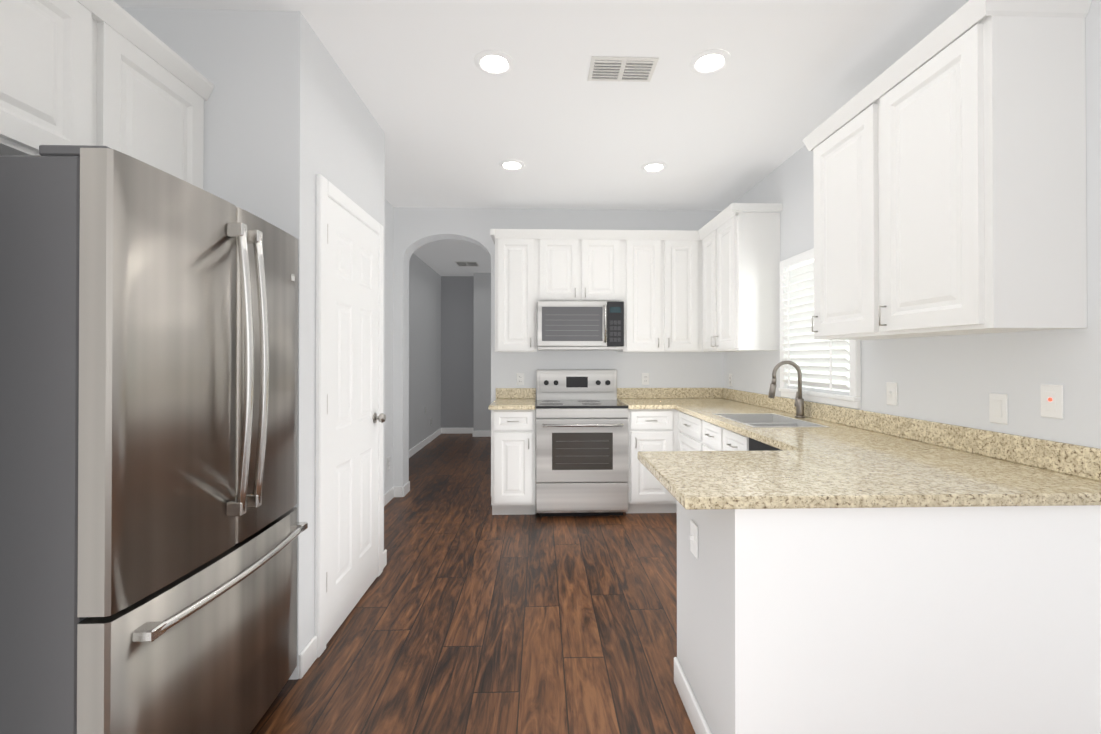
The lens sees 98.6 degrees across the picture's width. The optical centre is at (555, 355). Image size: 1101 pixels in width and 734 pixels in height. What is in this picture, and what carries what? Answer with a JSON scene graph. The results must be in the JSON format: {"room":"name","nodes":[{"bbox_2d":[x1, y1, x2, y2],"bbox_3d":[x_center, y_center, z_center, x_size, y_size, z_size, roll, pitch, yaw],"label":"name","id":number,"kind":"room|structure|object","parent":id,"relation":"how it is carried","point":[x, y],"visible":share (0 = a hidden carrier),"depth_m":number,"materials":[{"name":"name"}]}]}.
{"room":"kitchen","nodes":[
{"label":"kitchen","id":0,"kind":"room"},
{"bbox_2d":[250,433,694,733],"bbox_3d":[0.014,1.368,2.584,6.400,0.100,11.800,0,0,-2],"label":"floor","id":1,"kind":"structure","parent":0,"point":[470,613],"depth_m":2.29,"materials":[{"name":"brown wood"}]},
{"bbox_2d":[0,145,307,733],"bbox_3d":[-1.349,0.419,1.460,0.862,1.785,0.824,0,0,-2],"label":"fridge","id":2,"kind":"object","parent":1,"relation":"on","point":[151,528],"visible":1,"depth_m":1.13,"materials":[{"name":"grey metal"}]},
{"bbox_2d":[491,406,535,514],"bbox_3d":[-0.357,0.884,4.149,0.360,0.884,0.649,0,0,-2],"label":"base cabinet","id":3,"kind":"object","parent":1,"relation":"on","point":[513,462],"visible":0.98,"depth_m":3.86,"materials":[{"name":"white wood"}]},
{"bbox_2d":[488,388,535,409],"bbox_3d":[-0.368,0.374,4.152,0.378,0.135,0.647,0,0,-2],"label":"countertop","id":4,"kind":"structure","parent":3,"relation":"on","point":[515,399],"depth_m":4.38,"materials":[{"name":"stone"}]},
{"bbox_2d":[536,369,627,515],"bbox_3d":[0.204,0.729,4.129,0.754,1.195,0.718,0,0,-2],"label":"range","id":5,"kind":"object","parent":1,"relation":"on","point":[581,442],"visible":1,"depth_m":3.83,"materials":[{"name":"silver metal"}]},
{"bbox_2d":[626,409,673,512],"bbox_3d":[0.767,0.885,4.200,0.370,0.884,0.620,0,0,-2],"label":"base cabinet","id":6,"kind":"object","parent":1,"relation":"on","point":[661,430],"depth_m":3.90,"materials":[{"name":"white wood"}]},
{"bbox_2d":[617,388,672,408],"bbox_3d":[0.767,0.374,4.188,0.372,0.135,0.647,0,0,-2],"label":"countertop","id":7,"kind":"structure","parent":6,"relation":"on","point":[635,398],"depth_m":4.49,"materials":[{"name":"stone"}]},
{"bbox_2d":[678,411,697,450],"bbox_3d":[1.327,0.881,3.634,0.623,0.884,0.588,0,0,-2],"label":"base cabinet","id":8,"kind":"object","parent":1,"relation":"on","point":[687,424],"depth_m":3.66,"materials":[{"name":"white wood"}]},
{"bbox_2d":[698,418,717,450],"bbox_3d":[1.343,0.879,3.153,0.623,0.884,0.375,0,0,-2],"label":"base cabinet","id":9,"kind":"object","parent":1,"relation":"on","point":[707,431],"depth_m":3.23,"materials":[{"name":"white wood"}]},
{"bbox_2d":[718,426,748,450],"bbox_3d":[1.355,0.877,2.778,0.623,0.884,0.375,0,0,-2],"label":"base cabinet","id":10,"kind":"object","parent":1,"relation":"on","point":[728,440],"depth_m":2.82,"materials":[{"name":"white wood"}]},
{"bbox_2d":[669,388,1100,506],"bbox_3d":[1.327,0.367,2.931,0.667,0.135,3.197,0,0,-2],"label":"countertop","id":11,"kind":"structure","parent":10,"relation":"on","point":[851,458],"depth_m":1.90,"materials":[{"name":"stone"}]},
{"bbox_2d":[714,413,828,426],"bbox_3d":[1.293,0.498,2.931,0.424,0.203,0.624,0,0,-2],"label":"sink","id":12,"kind":"object","parent":11,"relation":"in","point":[765,420],"visible":0.31,"depth_m":3.13,"materials":[{"name":"silver metal"}]},
{"bbox_2d":[768,360,805,417],"bbox_3d":[1.489,0.216,3.078,0.240,0.367,0.102,0,0,-2],"label":"faucet","id":13,"kind":"object","parent":11,"relation":"on","point":[799,403],"visible":1,"depth_m":3.05,"materials":[{"name":"silver metal"}]},
{"bbox_2d":[749,438,780,450],"bbox_3d":[1.344,0.874,2.280,0.676,0.883,0.610,0,0,-2],"label":"dishwasher","id":14,"kind":"object","parent":1,"relation":"on","point":[755,445],"visible":0.04,"depth_m":2.44,"materials":[{"name":"black plastic"}]},
{"bbox_2d":[674,501,1100,733],"bbox_3d":[1.092,0.871,1.637,1.219,0.883,0.589,0,0,-2],"label":"base cabinet","id":15,"kind":"object","parent":1,"relation":"on","point":[941,620],"visible":0.85,"depth_m":1.35,"materials":[{"name":"grey paint"}]},
{"bbox_2d":[690,520,697,558],"bbox_3d":[0.485,0.653,1.683,0.018,0.115,0.072,0,0,-2],"label":"outlet","id":16,"kind":"object","parent":15,"relation":"attached to","point":[693,538],"visible":1,"depth_m":1.67,"materials":[{"name":"white plastic"}]},
{"bbox_2d":[638,444,944,509],"bbox_3d":[0.689,0.410,1.635,0.690,0.035,0.650,0,0,-2],"label":"countertop","id":17,"kind":"structure","parent":15,"relation":"on","point":[792,477],"depth_m":1.46,"materials":[{"name":"stone"}]},
{"bbox_2d":[973,488,1100,506],"bbox_3d":[1.334,0.410,1.656,0.360,0.035,0.650,0,0,-2],"label":"countertop","id":18,"kind":"structure","parent":15,"relation":"on","point":[982,497],"depth_m":1.34,"materials":[{"name":"stone"}]},
{"bbox_2d":[113,0,968,275],"bbox_3d":[0.014,-1.452,2.600,6.400,0.100,11.800,0,0,-2],"label":"ceiling","id":19,"kind":"structure","parent":0,"point":[456,124],"depth_m":2.50,"materials":[{"name":"white paint"}]},
{"bbox_2d":[455,262,478,265],"bbox_3d":[-1.333,-1.370,7.109,0.320,0.012,0.320,0,0,-2],"label":"ceiling vent","id":20,"kind":"object","parent":19,"relation":"in","point":[467,263],"visible":1,"depth_m":7.06,"materials":[{"name":"silver metal"}]},
{"bbox_2d":[474,50,513,74],"bbox_3d":[-0.296,-1.398,2.269,0.190,0.010,0.190,0,0,-2],"label":"recessed light","id":21,"kind":"object","parent":19,"relation":"in","point":[494,62],"visible":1,"depth_m":2.26,"materials":[{"name":"white plastic"}]},
{"bbox_2d":[499,159,524,169],"bbox_3d":[-0.325,-1.391,3.469,0.190,0.010,0.190,0,0,-2],"label":"recessed light","id":22,"kind":"object","parent":19,"relation":"in","point":[510,164],"visible":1,"depth_m":3.45,"materials":[{"name":"white plastic"}]},
{"bbox_2d":[588,56,658,81],"bbox_3d":[0.323,-1.397,2.320,0.320,0.012,0.190,0,0,-2],"label":"ceiling vent","id":23,"kind":"object","parent":19,"relation":"in","point":[633,69],"visible":1,"depth_m":2.31,"materials":[{"name":"silver metal"}]},
{"bbox_2d":[641,161,666,171],"bbox_3d":[0.725,-1.391,3.503,0.190,0.010,0.190,0,0,-2],"label":"recessed light","id":24,"kind":"object","parent":19,"relation":"in","point":[655,166],"visible":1,"depth_m":3.49,"materials":[{"name":"white plastic"}]},
{"bbox_2d":[689,49,730,73],"bbox_3d":[0.735,-1.398,2.263,0.190,0.010,0.190,0,0,-2],"label":"recessed light","id":25,"kind":"object","parent":19,"relation":"in","point":[709,61],"visible":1,"depth_m":2.25,"materials":[{"name":"white plastic"}]},
{"bbox_2d":[122,0,1100,679],"bbox_3d":[-0.694,-0.043,2.504,4.980,2.720,11.670,0,0,-2],"label":"wall","id":26,"kind":"structure","parent":0,"point":[288,116],"depth_m":2.12,"materials":[{"name":"grey paint"}]},
{"bbox_2d":[0,0,213,188],"bbox_3d":[-1.592,-0.819,1.439,0.445,0.560,0.940,0,0,-2],"label":"upper cabinet","id":27,"kind":"object","parent":26,"relation":"attached to","point":[111,74],"visible":0.73,"depth_m":1.46,"materials":[{"name":"white wood"}]},
{"bbox_2d":[315,174,383,657],"bbox_3d":[-1.051,0.262,2.476,0.022,2.110,0.830,0,0,-2],"label":"door frame","id":28,"kind":"structure","parent":26,"relation":"attached to","point":[325,188],"depth_m":2.09,"materials":[{"name":"white wood"}]},
{"bbox_2d":[326,197,385,643],"bbox_3d":[-1.022,0.293,2.471,0.081,2.024,0.694,0,0,-2],"label":"pantry door","id":29,"kind":"structure","parent":26,"relation":"in","point":[353,417],"depth_m":2.42,"materials":[{"name":"white wood"}]},
{"bbox_2d":[387,456,389,469],"bbox_3d":[-1.517,0.977,4.288,0.008,0.115,0.072,0,0,-2],"label":"outlet","id":30,"kind":"object","parent":26,"relation":"attached to","point":[388,463],"visible":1,"depth_m":4.28,"materials":[{"name":"white plastic"}]},
{"bbox_2d":[384,487,396,505],"bbox_3d":[-1.493,1.274,3.704,0.020,0.100,1.466,0,0,-2],"label":"baseboard","id":31,"kind":"structure","parent":26,"relation":"attached to","point":[392,493],"depth_m":4.32,"materials":[{"name":"white wood"}]},
{"bbox_2d":[409,428,441,457],"bbox_3d":[-1.922,1.289,6.399,0.018,0.100,3.550,0,0,-2],"label":"baseboard","id":32,"kind":"structure","parent":26,"relation":"attached to","point":[415,449],"depth_m":6.97,"materials":[{"name":"white wood"}]},
{"bbox_2d":[442,428,472,433],"bbox_3d":[-1.668,1.299,8.176,0.580,0.100,0.014,0,0,-2],"label":"baseboard","id":33,"kind":"structure","parent":26,"relation":"attached to","point":[444,430],"depth_m":8.17,"materials":[{"name":"white wood"}]},
{"bbox_2d":[472,430,490,436],"bbox_3d":[-1.019,1.297,7.849,0.724,0.100,0.018,0,0,-2],"label":"baseboard","id":34,"kind":"structure","parent":26,"relation":"attached to","point":[475,433],"depth_m":7.83,"materials":[{"name":"white wood"}]},
{"bbox_2d":[494,235,537,351],"bbox_3d":[-0.357,-0.538,4.316,0.371,1.010,0.330,0,0,-2],"label":"upper cabinet","id":35,"kind":"object","parent":26,"relation":"attached to","point":[516,256],"depth_m":4.16,"materials":[{"name":"white wood"}]},
{"bbox_2d":[516,373,523,384],"bbox_3d":[-0.337,0.223,4.475,0.072,0.115,0.008,0,0,-2],"label":"electrical outlet","id":36,"kind":"object","parent":26,"relation":"attached to","point":[520,378],"visible":1,"depth_m":4.47,"materials":[{"name":"white plastic"}]},
{"bbox_2d":[538,235,625,351],"bbox_3d":[0.209,-0.538,4.335,0.762,1.010,0.330,0,0,-2],"label":"upper cabinet","id":37,"kind":"object","parent":26,"relation":"attached to","point":[570,267],"depth_m":4.18,"materials":[{"name":"white wood"}]},
{"bbox_2d":[537,301,623,350],"bbox_3d":[0.209,-0.259,4.275,0.756,0.422,0.447,0,0,-2],"label":"microwave","id":38,"kind":"object","parent":37,"relation":"attached to","point":[580,325],"visible":1,"depth_m":4.09,"materials":[{"name":"silver metal"}]},
{"bbox_2d":[642,373,648,384],"bbox_3d":[0.852,0.223,4.513,0.072,0.115,0.008,0,0,-2],"label":"electrical outlet","id":39,"kind":"object","parent":26,"relation":"attached to","point":[645,378],"visible":1,"depth_m":4.51,"materials":[{"name":"white plastic"}]},
{"bbox_2d":[626,235,701,351],"bbox_3d":[0.948,-0.538,4.358,0.716,1.010,0.330,0,0,-2],"label":"upper cabinet","id":40,"kind":"object","parent":26,"relation":"attached to","point":[664,272],"depth_m":4.20,"materials":[{"name":"white wood"}]},
{"bbox_2d":[729,374,731,385],"bbox_3d":[1.612,0.228,4.373,0.008,0.115,0.072,0,0,-2],"label":"electrical outlet","id":41,"kind":"object","parent":26,"relation":"attached to","point":[730,379],"visible":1,"depth_m":4.37,"materials":[{"name":"white plastic"}]},
{"bbox_2d":[702,211,780,351],"bbox_3d":[1.468,-0.541,3.822,0.329,1.010,0.719,0,0,-2],"label":"upper cabinet","id":42,"kind":"object","parent":26,"relation":"attached to","point":[713,285],"depth_m":3.47,"materials":[{"name":"white wood"}]},
{"bbox_2d":[779,248,860,408],"bbox_3d":[1.634,-0.193,3.010,0.052,0.975,0.830,0,0,-2],"label":"window blinds","id":43,"kind":"object","parent":26,"relation":"attached to","point":[831,365],"visible":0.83,"depth_m":3.06,"materials":[{"name":"white plastic"}]},
{"bbox_2d":[886,382,897,405],"bbox_3d":[1.672,0.191,2.364,0.018,0.115,0.072,0,0,-2],"label":"light switch","id":44,"kind":"object","parent":26,"relation":"attached to","point":[892,392],"visible":1,"depth_m":2.36,"materials":[{"name":"white plastic"}]},
{"bbox_2d":[802,0,1091,339],"bbox_3d":[1.512,-0.621,2.013,0.359,1.070,1.046,0,0,-2],"label":"upper cabinet","id":45,"kind":"object","parent":26,"relation":"attached to","point":[949,160],"visible":1,"depth_m":1.60,"materials":[{"name":"white wood"}]},
{"bbox_2d":[989,393,1007,424],"bbox_3d":[1.694,0.203,1.815,0.009,0.115,0.072,0,0,-2],"label":"light switch","id":46,"kind":"object","parent":26,"relation":"attached to","point":[998,408],"visible":1,"depth_m":1.81,"materials":[{"name":"white plastic"}]},
{"bbox_2d":[1041,384,1063,418],"bbox_3d":[1.700,0.157,1.625,0.010,0.115,0.072,0,0,-2],"label":"electrical outlet","id":47,"kind":"object","parent":26,"relation":"attached to","point":[1051,401],"visible":1,"depth_m":1.62,"materials":[{"name":"white plastic"}]}
]}

